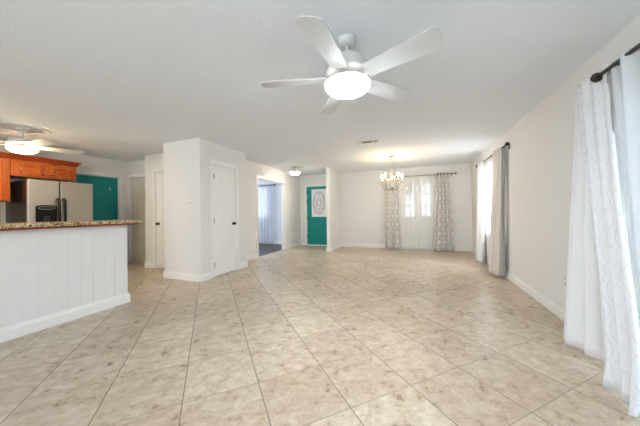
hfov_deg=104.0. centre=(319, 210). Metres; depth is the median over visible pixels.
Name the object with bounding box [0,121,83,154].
ceiling fan
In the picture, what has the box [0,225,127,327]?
counter base
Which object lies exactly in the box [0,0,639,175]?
ceiling
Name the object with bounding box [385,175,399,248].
drape
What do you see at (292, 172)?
ceiling light
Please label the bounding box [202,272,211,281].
baseboard
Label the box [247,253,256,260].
baseboard
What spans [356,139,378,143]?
ceiling vent
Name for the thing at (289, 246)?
baseboard
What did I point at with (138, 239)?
door
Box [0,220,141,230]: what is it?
countertop
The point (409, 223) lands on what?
door
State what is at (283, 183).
trim
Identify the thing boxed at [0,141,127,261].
wall
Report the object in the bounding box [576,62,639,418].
drape
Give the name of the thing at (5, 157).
upper cabinet
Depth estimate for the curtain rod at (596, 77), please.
1.72 m
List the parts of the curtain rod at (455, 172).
rod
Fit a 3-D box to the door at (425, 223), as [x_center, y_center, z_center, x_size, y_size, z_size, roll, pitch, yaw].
[3.125,0.117,7.372,0.444,2.050,0.046,-1,0,21]
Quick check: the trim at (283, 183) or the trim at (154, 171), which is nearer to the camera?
the trim at (154, 171)
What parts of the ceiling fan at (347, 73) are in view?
blade, blade, blade, lamp shade, blade, blade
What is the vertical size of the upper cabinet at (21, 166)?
0.355 m
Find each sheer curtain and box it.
[258,185,272,242]
[486,158,492,264]
[611,45,639,329]
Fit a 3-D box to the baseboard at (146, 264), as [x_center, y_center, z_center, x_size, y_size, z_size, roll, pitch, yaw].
[-3.681,1.171,5.391,0.276,0.125,0.016,-1,0,21]
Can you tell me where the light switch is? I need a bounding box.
[187,199,191,205]
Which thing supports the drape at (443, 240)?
hanging from the curtain rod at (455, 172)
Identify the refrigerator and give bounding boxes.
[6,179,92,222]
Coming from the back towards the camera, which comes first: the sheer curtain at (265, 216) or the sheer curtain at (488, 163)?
the sheer curtain at (265, 216)
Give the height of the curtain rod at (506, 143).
0.082 m
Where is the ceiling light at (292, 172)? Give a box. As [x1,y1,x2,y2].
[289,167,299,174]
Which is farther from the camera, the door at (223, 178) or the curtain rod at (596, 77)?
the door at (223, 178)
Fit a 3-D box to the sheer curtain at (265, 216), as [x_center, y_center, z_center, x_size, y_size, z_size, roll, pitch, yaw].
[-2.478,0.143,9.414,1.625,2.110,0.034,-1,0,21]
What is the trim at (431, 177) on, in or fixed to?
attached to the wall at (362, 192)
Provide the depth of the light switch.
4.31 m
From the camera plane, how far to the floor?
2.03 m
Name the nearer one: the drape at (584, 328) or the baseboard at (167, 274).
the drape at (584, 328)
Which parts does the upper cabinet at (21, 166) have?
cabinet door, crown moulding, cabinet door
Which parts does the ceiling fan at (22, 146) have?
lamp shade, blade, blade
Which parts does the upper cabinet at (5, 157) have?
cabinet door, crown moulding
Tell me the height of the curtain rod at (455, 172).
0.080 m
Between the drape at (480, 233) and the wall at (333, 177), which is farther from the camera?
the wall at (333, 177)
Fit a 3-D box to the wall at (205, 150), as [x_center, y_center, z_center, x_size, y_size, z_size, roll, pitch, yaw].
[-1.871,-0.014,4.758,0.110,2.440,1.100,-1,0,21]
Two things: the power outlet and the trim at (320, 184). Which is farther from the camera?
the trim at (320, 184)
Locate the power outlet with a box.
[563,275,566,286]
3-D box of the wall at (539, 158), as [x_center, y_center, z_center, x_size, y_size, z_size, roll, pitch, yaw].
[2.346,-0.086,1.958,0.160,2.440,10.557,-1,0,21]
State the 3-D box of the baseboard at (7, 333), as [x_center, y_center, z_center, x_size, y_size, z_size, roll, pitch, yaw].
[-3.132,1.142,1.744,0.020,0.130,3.366,-1,0,21]
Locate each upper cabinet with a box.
[0,152,11,201]
[10,153,81,181]
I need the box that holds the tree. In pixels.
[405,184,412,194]
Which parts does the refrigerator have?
freezer door, door handle, door handle, door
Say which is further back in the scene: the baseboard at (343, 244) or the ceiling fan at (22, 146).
the baseboard at (343, 244)
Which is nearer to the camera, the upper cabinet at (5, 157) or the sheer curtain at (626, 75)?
the sheer curtain at (626, 75)
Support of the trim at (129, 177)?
attached to the wall at (135, 167)
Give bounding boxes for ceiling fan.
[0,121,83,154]
[261,15,442,113]
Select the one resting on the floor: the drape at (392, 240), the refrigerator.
the refrigerator
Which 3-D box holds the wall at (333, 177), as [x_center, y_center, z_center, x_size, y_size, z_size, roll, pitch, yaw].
[0.453,-0.030,7.767,0.128,2.440,1.117,-1,0,21]
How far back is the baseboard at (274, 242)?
9.16 m
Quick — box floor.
[0,243,639,425]
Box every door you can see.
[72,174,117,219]
[131,177,145,262]
[155,172,164,268]
[213,165,235,275]
[307,186,326,244]
[402,180,417,248]
[417,179,433,249]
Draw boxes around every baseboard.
[0,292,129,342]
[144,262,152,267]
[164,271,201,281]
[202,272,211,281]
[239,261,247,269]
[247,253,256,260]
[262,241,281,243]
[287,242,300,248]
[342,243,391,248]
[440,247,471,251]
[472,247,564,320]
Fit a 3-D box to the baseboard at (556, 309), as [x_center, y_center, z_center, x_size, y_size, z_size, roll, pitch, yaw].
[3.222,1.072,4.397,0.016,0.125,5.337,-1,0,21]
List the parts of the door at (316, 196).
leaded glass, glass frame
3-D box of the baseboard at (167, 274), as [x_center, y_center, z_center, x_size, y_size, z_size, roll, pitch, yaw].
[-2.406,1.148,4.367,0.886,0.125,0.016,-1,0,21]
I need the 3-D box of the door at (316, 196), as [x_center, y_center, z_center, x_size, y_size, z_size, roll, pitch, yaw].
[-0.041,0.171,8.566,0.890,2.000,0.112,-1,0,21]
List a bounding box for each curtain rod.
[381,172,456,178]
[476,142,509,167]
[590,43,639,82]
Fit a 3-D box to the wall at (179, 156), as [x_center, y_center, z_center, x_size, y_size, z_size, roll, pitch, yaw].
[-2.457,-0.007,4.456,0.760,2.440,0.110,-1,0,21]
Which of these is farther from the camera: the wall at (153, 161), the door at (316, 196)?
the door at (316, 196)
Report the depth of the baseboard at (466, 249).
6.96 m
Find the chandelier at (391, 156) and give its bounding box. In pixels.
[381,155,403,191]
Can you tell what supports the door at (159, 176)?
in the wall at (153, 161)
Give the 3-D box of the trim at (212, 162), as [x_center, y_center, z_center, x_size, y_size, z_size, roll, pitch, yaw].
[-1.847,0.147,4.787,0.129,2.117,0.736,-1,0,21]
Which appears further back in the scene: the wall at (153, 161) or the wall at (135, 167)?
the wall at (135, 167)
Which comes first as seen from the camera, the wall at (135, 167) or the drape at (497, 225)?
the drape at (497, 225)
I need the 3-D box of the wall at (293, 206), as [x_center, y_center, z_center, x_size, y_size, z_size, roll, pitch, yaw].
[-1.401,-0.008,7.128,0.110,2.440,3.657,-1,0,21]
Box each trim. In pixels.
[76,170,122,219]
[127,173,144,261]
[152,168,163,268]
[210,159,238,278]
[256,175,286,257]
[304,183,325,244]
[399,176,435,248]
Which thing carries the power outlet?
attached to the wall at (539, 158)
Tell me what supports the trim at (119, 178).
attached to the wall at (89, 163)
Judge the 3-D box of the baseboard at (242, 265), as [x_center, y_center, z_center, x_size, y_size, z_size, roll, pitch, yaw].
[-1.601,1.142,5.225,0.016,0.125,0.255,-1,0,21]
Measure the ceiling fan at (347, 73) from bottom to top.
0.437 m
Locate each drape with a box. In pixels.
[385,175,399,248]
[433,172,454,250]
[476,160,484,262]
[489,147,504,276]
[563,91,604,364]
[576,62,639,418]
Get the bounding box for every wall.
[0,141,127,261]
[127,160,144,255]
[145,153,163,261]
[163,138,195,273]
[195,138,242,274]
[246,160,300,255]
[258,163,472,246]
[326,167,341,251]
[471,15,639,308]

